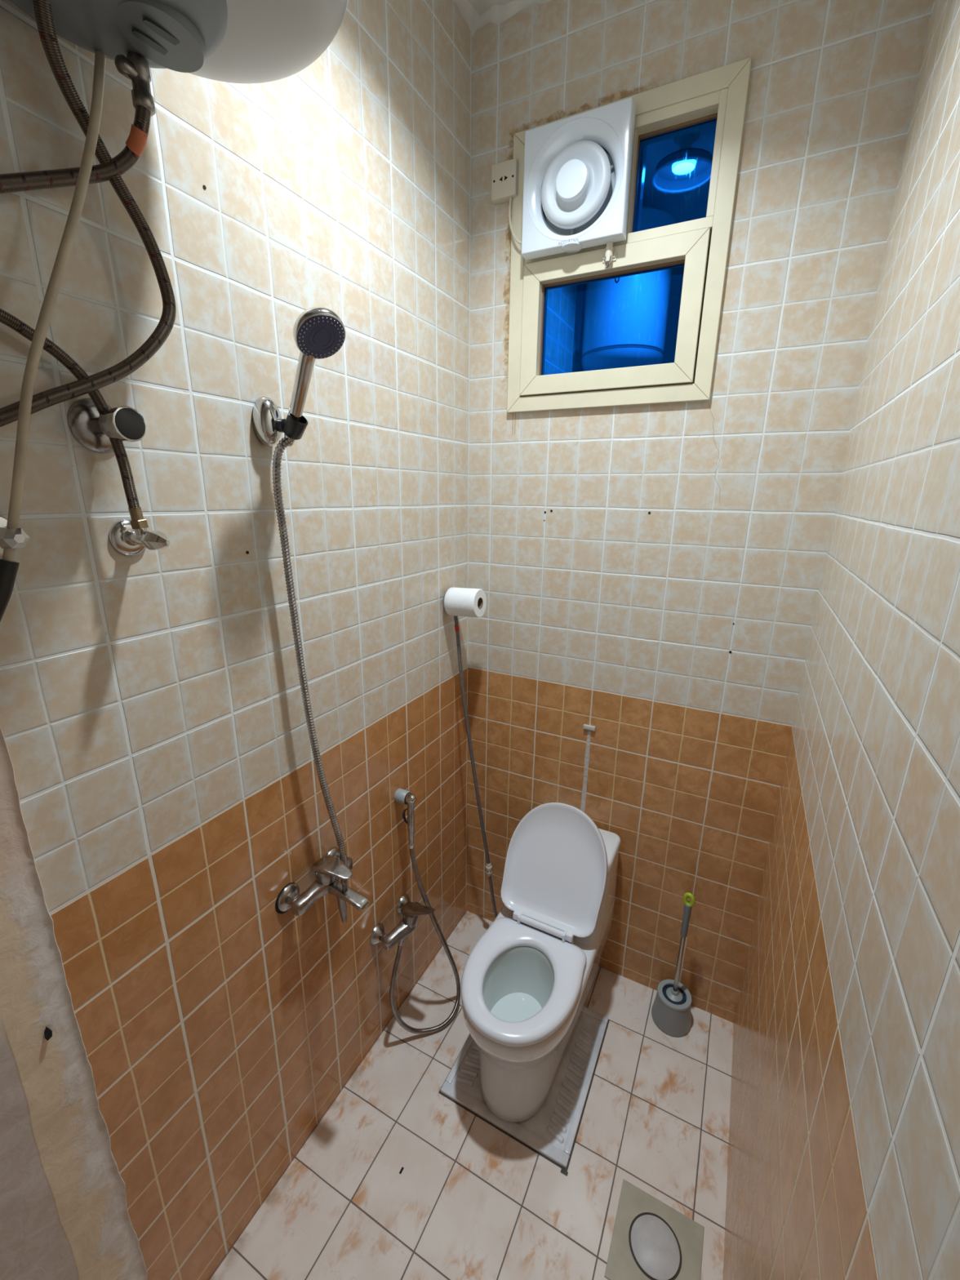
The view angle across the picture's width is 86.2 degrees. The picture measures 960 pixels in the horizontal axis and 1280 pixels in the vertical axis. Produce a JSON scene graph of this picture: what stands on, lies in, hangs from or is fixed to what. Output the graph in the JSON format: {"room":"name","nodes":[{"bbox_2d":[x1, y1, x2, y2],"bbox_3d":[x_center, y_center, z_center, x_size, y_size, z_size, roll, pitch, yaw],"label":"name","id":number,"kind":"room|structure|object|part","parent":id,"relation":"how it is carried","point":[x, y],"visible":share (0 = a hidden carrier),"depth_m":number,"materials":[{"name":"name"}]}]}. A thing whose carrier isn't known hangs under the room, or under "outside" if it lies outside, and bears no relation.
{"room":"bathroom","nodes":[
{"label":"bathroom","id":0,"kind":"room"},
{"bbox_2d":[0,0,472,1279],"bbox_3d":[-0.421,-0.111,1.311,0.150,3.050,1.366,9,18,26],"label":"wall","id":1,"kind":"structure","parent":0,"point":[153,725],"depth_m":1.05,"materials":[{"name":"beige tile"}]},
{"bbox_2d":[0,515,30,557],"bbox_3d":[-0.611,-0.132,0.660,0.078,0.059,0.059,9,18,26],"label":"angle valve","id":2,"kind":"object","parent":1,"relation":"attached to","point":[10,538],"visible":0.83,"depth_m":0.64,"materials":[{"name":"silver metal"}]},
{"bbox_3d":[-0.593,-0.130,0.651,0.036,0.028,0.032,9,18,26],"label":"handle","id":3,"kind":"part","parent":2,"relation":"part of","materials":[{"name":"silver metal"}]},
{"bbox_2d":[67,398,146,453],"bbox_3d":[-0.537,-0.314,0.750,0.081,0.076,0.076,9,18,26],"label":"valve","id":4,"kind":"object","parent":1,"relation":"attached to","point":[93,430],"visible":0.92,"depth_m":0.74,"materials":[{"name":"silver metal"}]},
{"bbox_3d":[-0.551,-0.316,0.756,0.030,0.024,0.024,9,18,26],"label":"stem","id":5,"kind":"part","parent":4,"relation":"part of","materials":[{"name":"silver metal"}]},
{"bbox_3d":[-0.521,-0.313,0.746,0.047,0.049,0.049,9,18,26],"label":"knob","id":6,"kind":"part","parent":4,"relation":"part of","materials":[{"name":"silver metal"}]},
{"bbox_2d":[108,519,169,555],"bbox_3d":[-0.522,-0.158,0.806,0.102,0.059,0.059,9,18,26],"label":"angle valve","id":7,"kind":"object","parent":1,"relation":"attached to","point":[127,541],"visible":0.97,"depth_m":0.81,"materials":[{"name":"silver metal"}]},
{"bbox_2d":[0,308,148,529],"bbox_3d":[-0.600,-0.289,0.652,0.031,0.304,0.290,10,18,30],"label":"hose","id":8,"kind":"object","parent":7,"relation":"attached to","point":[137,522],"visible":0.85,"depth_m":0.73,"materials":[{"name":"metal"}]},
{"bbox_3d":[-0.499,-0.154,0.794,0.050,0.029,0.035,9,18,26],"label":"handle","id":9,"kind":"part","parent":7,"relation":"part of","materials":[{"name":"silver metal"}]},
{"bbox_2d":[10,0,348,116],"bbox_3d":[-0.353,-1.041,0.516,0.412,0.746,0.404,9,18,26],"label":"water heater","id":10,"kind":"object","parent":1,"relation":"attached to","point":[246,42],"visible":1,"depth_m":0.63,"materials":[{"name":"white metal"}]},
{"bbox_2d":[0,50,106,622],"bbox_3d":[-0.546,-0.419,0.649,0.041,0.770,0.280,10,18,29],"label":"power cable","id":11,"kind":"object","parent":10,"relation":"hanging from","point":[8,567],"visible":0.97,"depth_m":0.64,"materials":[{"name":"beige plastic"}]},
{"bbox_2d":[0,105,151,193],"bbox_3d":[-0.574,-0.560,0.594,0.066,0.238,0.366,13,20,37],"label":"hose","id":12,"kind":"object","parent":10,"relation":"attached to","point":[136,141],"visible":0.91,"depth_m":0.67,"materials":[{"name":"metal"}]},
{"bbox_2d":[0,0,176,426],"bbox_3d":[-0.551,-0.486,0.611,0.066,0.549,0.385,10,18,29],"label":"hose","id":13,"kind":"object","parent":10,"relation":"attached to","point":[43,12],"visible":0.98,"depth_m":0.70,"materials":[{"name":"metal"}]},
{"bbox_2d":[252,396,308,446],"bbox_3d":[-0.387,-0.427,1.001,0.104,0.092,0.053,6,17,18],"label":"holder","id":14,"kind":"object","parent":1,"relation":"attached to","point":[268,424],"visible":0.99,"depth_m":0.99,"materials":[{"name":"silver metal"}]},
{"bbox_3d":[-0.415,-0.429,1.010,0.038,0.092,0.052,9,18,26],"label":"wall plate","id":15,"kind":"part","parent":14,"relation":"part of","materials":[{"name":"silver metal"}]},
{"bbox_2d":[284,306,346,439],"bbox_3d":[-0.320,-0.482,0.945,0.159,0.207,0.091,9,18,26],"label":"shower","id":16,"kind":"object","parent":14,"relation":"hanging from","point":[318,332],"visible":0.95,"depth_m":0.92,"materials":[{"name":"silver metal"}]},
{"bbox_3d":[-0.333,-0.476,0.968,0.117,0.182,0.033,12,20,35],"label":"handle","id":17,"kind":"part","parent":16,"relation":"part of","materials":[{"name":"silver metal"}]},
{"bbox_2d":[275,847,368,923],"bbox_3d":[-0.359,0.645,1.292,0.182,0.181,0.224,9,18,26],"label":"shower mixer","id":18,"kind":"object","parent":1,"relation":"attached to","point":[331,868],"visible":0.96,"depth_m":1.26,"materials":[{"name":"silver metal"}]},
{"bbox_2d":[271,436,346,857],"bbox_3d":[-0.378,0.082,1.164,0.030,1.029,0.106,14,21,40],"label":"shower hose","id":19,"kind":"object","parent":18,"relation":"attached to","point":[284,442],"visible":1,"depth_m":1.11,"materials":[{"name":"silver metal"}]},
{"bbox_3d":[-0.364,0.566,1.273,0.108,0.019,0.055,9,18,26],"label":"lever","id":20,"kind":"part","parent":18,"relation":"part of","materials":[{"name":"silver metal"}]},
{"bbox_2d":[336,897,346,923],"bbox_3d":[-0.355,0.678,1.314,0.027,0.105,0.027,9,18,26],"label":"outlet","id":21,"kind":"object","parent":18,"relation":"attached to","point":[342,905],"depth_m":1.31,"materials":[{"name":"silver metal"}]},
{"bbox_2d":[339,855,347,866],"bbox_3d":[-0.358,0.580,1.345,0.020,0.040,0.020,9,18,26],"label":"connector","id":22,"kind":"object","parent":18,"relation":"attached to","point":[344,859],"depth_m":1.34,"materials":[{"name":"silver metal"}]},
{"bbox_3d":[-0.331,0.627,1.273,0.120,0.032,0.035,9,18,26],"label":"spout","id":23,"kind":"part","parent":18,"relation":"part of","materials":[{"name":"silver metal"}]},
{"bbox_2d":[369,893,435,950],"bbox_3d":[-0.223,0.905,1.662,0.170,0.140,0.209,9,18,26],"label":"mixer","id":24,"kind":"object","parent":1,"relation":"attached to","point":[411,911],"visible":1,"depth_m":1.64,"materials":[{"name":"silver metal"}]},
{"bbox_2d":[398,937,404,946],"bbox_3d":[-0.251,0.963,1.650,0.020,0.035,0.025,9,18,26],"label":"outlet","id":25,"kind":"object","parent":24,"relation":"attached to","point":[401,940],"depth_m":1.64,"materials":[{"name":"silver metal"}]},
{"bbox_3d":[-0.198,0.862,1.641,0.118,0.045,0.050,9,18,26],"label":"lever","id":26,"kind":"part","parent":24,"relation":"part of","materials":[{"name":"silver metal"}]},
{"bbox_2d":[389,848,460,1034],"bbox_3d":[-0.186,1.003,1.710,0.276,0.679,0.123,-7,18,-25],"label":"hose","id":27,"kind":"object","parent":24,"relation":"attached to","point":[419,1031],"visible":0.99,"depth_m":1.69,"materials":[{"name":"silver metal"}]},
{"bbox_2d":[394,788,410,804],"bbox_3d":[-0.246,0.501,1.640,0.038,0.044,0.044,9,18,26],"label":"holder","id":28,"kind":"object","parent":1,"relation":"attached to","point":[400,794],"visible":0.8,"depth_m":1.62,"materials":[{"name":"grey plastic"}]},
{"bbox_2d":[402,793,416,848],"bbox_3d":[-0.224,0.579,1.645,0.039,0.191,0.036,9,18,26],"label":"bidet sprayer","id":29,"kind":"object","parent":28,"relation":"hanging from","point":[411,798],"visible":1,"depth_m":1.63,"materials":[{"name":"silver metal"}]},
{"bbox_3d":[-0.221,0.570,1.641,0.027,0.172,0.032,9,18,26],"label":"handle","id":30,"kind":"part","parent":29,"relation":"part of","materials":[{"name":"silver metal"}]},
{"bbox_2d":[442,593,445,608],"bbox_3d":[-0.089,-0.122,1.745,0.055,0.075,0.060,9,18,26],"label":"valve","id":31,"kind":"object","parent":1,"relation":"attached to","point":[445,593],"visible":0.1,"depth_m":1.73,"materials":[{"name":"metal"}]},
{"bbox_2d":[444,587,486,617],"bbox_3d":[-0.049,-0.126,1.722,0.116,0.100,0.096,9,18,26],"label":"toilet roll","id":32,"kind":"object","parent":31,"relation":"on","point":[458,602],"visible":1,"depth_m":1.69,"materials":[{"name":"white paper"}]},
{"bbox_2d":[453,0,551,35],"bbox_3d":[-0.084,-1.370,0.209,1.093,0.036,2.360,9,18,26],"label":"trim","id":33,"kind":"structure","parent":1,"relation":"attached to","point":[496,14],"depth_m":1.39,"materials":[{"name":"paint"}]},
{"bbox_2d":[208,911,733,1279],"bbox_3d":[-0.145,1.586,1.118,1.573,0.100,2.650,9,18,26],"label":"floor","id":34,"kind":"structure","parent":0,"point":[468,1201],"depth_m":1.41,"materials":[{"name":"tile"}]},
{"bbox_2d":[438,1006,609,1176],"bbox_3d":[0.164,1.367,1.693,0.416,0.015,0.485,9,18,26],"label":"slab","id":35,"kind":"object","parent":34,"relation":"on","point":[552,1131],"visible":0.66,"depth_m":1.58,"materials":[{"name":"ceramic"}]},
{"bbox_2d":[461,802,621,1122],"bbox_3d":[0.190,0.972,1.647,0.339,0.774,0.709,9,18,26],"label":"toilet","id":36,"kind":"object","parent":35,"relation":"on","point":[527,983],"visible":1,"depth_m":1.62,"materials":[{"name":"white ceramic"}]},
{"bbox_2d":[453,615,497,918],"bbox_3d":[0.057,0.543,1.886,0.319,1.302,0.057,8,17,23],"label":"supply hose","id":37,"kind":"object","parent":36,"relation":"attached to","point":[488,867],"visible":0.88,"depth_m":1.90,"materials":[{"name":"grey metal"}]},
{"bbox_3d":[0.109,1.148,1.537,0.212,0.294,0.278,9,18,26],"label":"bowl interior","id":38,"kind":"part","parent":36,"relation":"part of","materials":[{"name":"grey ceramic"}]},
{"bbox_3d":[0.114,0.989,1.497,0.335,0.028,0.375,9,18,26],"label":"seat","id":39,"kind":"part","parent":36,"relation":"part of","materials":[{"name":"white plastic"}]},
{"bbox_3d":[0.188,1.155,1.699,0.339,0.394,0.700,9,18,26],"label":"bowl","id":40,"kind":"part","parent":36,"relation":"part of","materials":[{"name":"white ceramic"}]},
{"bbox_3d":[0.250,0.734,1.693,0.338,0.340,0.197,9,18,26],"label":"lid","id":41,"kind":"part","parent":36,"relation":"part of","materials":[{"name":"white plastic"}]},
{"bbox_3d":[0.313,0.704,1.811,0.334,0.042,0.186,9,18,26],"label":"cistern lid","id":42,"kind":"part","parent":36,"relation":"part of","materials":[{"name":"white ceramic"}]},
{"bbox_2d":[604,1179,704,1279],"bbox_3d":[0.432,1.497,1.259,0.203,0.007,0.203,9,18,26],"label":"floor drain","id":43,"kind":"object","parent":34,"relation":"on","point":[651,1240],"visible":1,"depth_m":1.27,"materials":[{"name":"beige metal"}]},
{"bbox_2d":[651,892,694,1036],"bbox_3d":[0.680,1.085,1.747,0.132,0.539,0.132,9,18,26],"label":"toilet brush","id":44,"kind":"object","parent":34,"relation":"on","point":[671,1006],"visible":1,"depth_m":1.76,"materials":[{"name":"grey plastic"}]},
{"bbox_2d":[466,0,513,16],"bbox_3d":[-0.074,-1.430,0.210,1.373,0.100,2.600,9,18,26],"label":"ceiling","id":45,"kind":"structure","parent":0,"point":[481,6],"depth_m":1.38,"materials":[{"name":"paint"}]},
{"bbox_2d":[651,985,691,1036],"bbox_3d":[0.677,1.292,1.806,0.132,0.108,0.132,9,18,26],"label":"pot","id":46,"kind":"object","parent":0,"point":[670,1012],"depth_m":1.76,"materials":[{"name":"grey plastic"}]},
{"bbox_2d":[466,0,933,1022],"bbox_3d":[0.471,-0.208,1.690,1.373,3.050,0.150,9,18,26],"label":"wall","id":47,"kind":"structure","parent":0,"point":[615,617],"depth_m":1.51,"materials":[{"name":"beige tile"}]},
{"bbox_2d":[491,158,518,204],"bbox_3d":[0.074,-1.326,1.487,0.079,0.086,0.030,9,18,26],"label":"wall socket","id":48,"kind":"object","parent":47,"relation":"attached to","point":[504,175],"visible":1,"depth_m":1.48,"materials":[{"name":"beige plastic"}]},
{"bbox_2d":[508,196,521,244],"bbox_3d":[0.108,-1.211,1.480,0.014,0.144,0.070,-14,22,-42],"label":"lead","id":49,"kind":"object","parent":48,"relation":"attached to","point":[517,241],"visible":0.88,"depth_m":1.49,"materials":[{"name":"beige plastic"}]},
{"bbox_2d":[580,730,591,812],"bbox_3d":[0.379,0.476,1.841,0.018,0.330,0.002,9,18,26],"label":"pipe","id":50,"kind":"object","parent":47,"relation":"attached to","point":[588,735],"visible":0.96,"depth_m":1.84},
{"bbox_2d":[582,724,595,731],"bbox_3d":[0.381,0.305,1.788,0.042,0.016,0.010,9,18,26],"label":"clip","id":51,"kind":"object","parent":47,"relation":"attached to","point":[586,726],"visible":1,"depth_m":1.78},
{"bbox_2d":[506,57,751,413],"bbox_3d":[0.385,-1.052,1.468,0.599,0.726,0.186,9,18,26],"label":"window","id":52,"kind":"structure","parent":47,"relation":"in","point":[633,321],"depth_m":1.40,"materials":[{"name":"beige paint"}]},
{"bbox_2d":[521,96,635,260],"bbox_3d":[0.253,-1.217,1.375,0.287,0.294,0.108,9,18,26],"label":"exhaust fan","id":53,"kind":"object","parent":52,"relation":"attached to","point":[577,174],"visible":1,"depth_m":1.35,"materials":[{"name":"white plastic"}]},
{"bbox_2d":[558,238,577,244],"bbox_3d":[0.240,-1.087,1.400,0.056,0.007,0.001,9,18,26],"label":"print","id":54,"kind":"object","parent":53,"relation":"on","point":[561,241],"depth_m":1.40,"materials":[{"name":"blue"}]},
{"bbox_3d":[0.354,-1.046,1.403,0.037,0.022,0.006,9,18,26],"label":"latch plate","id":55,"kind":"part","parent":52,"relation":"part of","materials":[{"name":"beige plastic"}]},
{"bbox_3d":[0.369,-0.910,1.482,0.397,0.246,0.006,9,18,26],"label":"pane","id":56,"kind":"part","parent":52,"relation":"part of","materials":[{"name":"blue glass"}]},
{"bbox_3d":[0.364,-0.908,1.473,0.506,0.354,0.057,9,18,26],"label":"sash","id":57,"kind":"part","parent":52,"relation":"part of","materials":[{"name":"beige paint"}]},
{"bbox_3d":[0.506,-1.202,1.345,0.199,0.235,0.006,9,18,26],"label":"pane","id":58,"kind":"part","parent":52,"relation":"part of","materials":[{"name":"blue glass"}]},
{"bbox_2d":[722,0,959,1279],"bbox_3d":[0.439,0.174,0.352,0.150,3.050,2.350,9,18,26],"label":"wall","id":59,"kind":"structure","parent":0,"point":[843,1163],"depth_m":0.68,"materials":[{"name":"beige tile"}]},
{"bbox_3d":[-0.668,0.382,-0.427,1.373,3.050,0.100,9,18,26],"label":"wall","id":60,"kind":"structure","parent":0,"visible":0},
{"bbox_2d":[0,725,147,1279],"bbox_3d":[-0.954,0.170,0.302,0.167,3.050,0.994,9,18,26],"label":"door","id":61,"kind":"structure","parent":60,"relation":"in","point":[64,1215],"depth_m":0.82,"materials":[{"name":"paint"}]},
{"bbox_2d":[44,1026,52,1040],"bbox_3d":[-0.682,0.619,0.810,0.010,0.018,0.008,9,18,26],"label":"flake","id":62,"kind":"object","parent":61,"relation":"attached to","point":[47,1033],"visible":1,"depth_m":0.81,"materials":[{"name":"black"}]}
]}

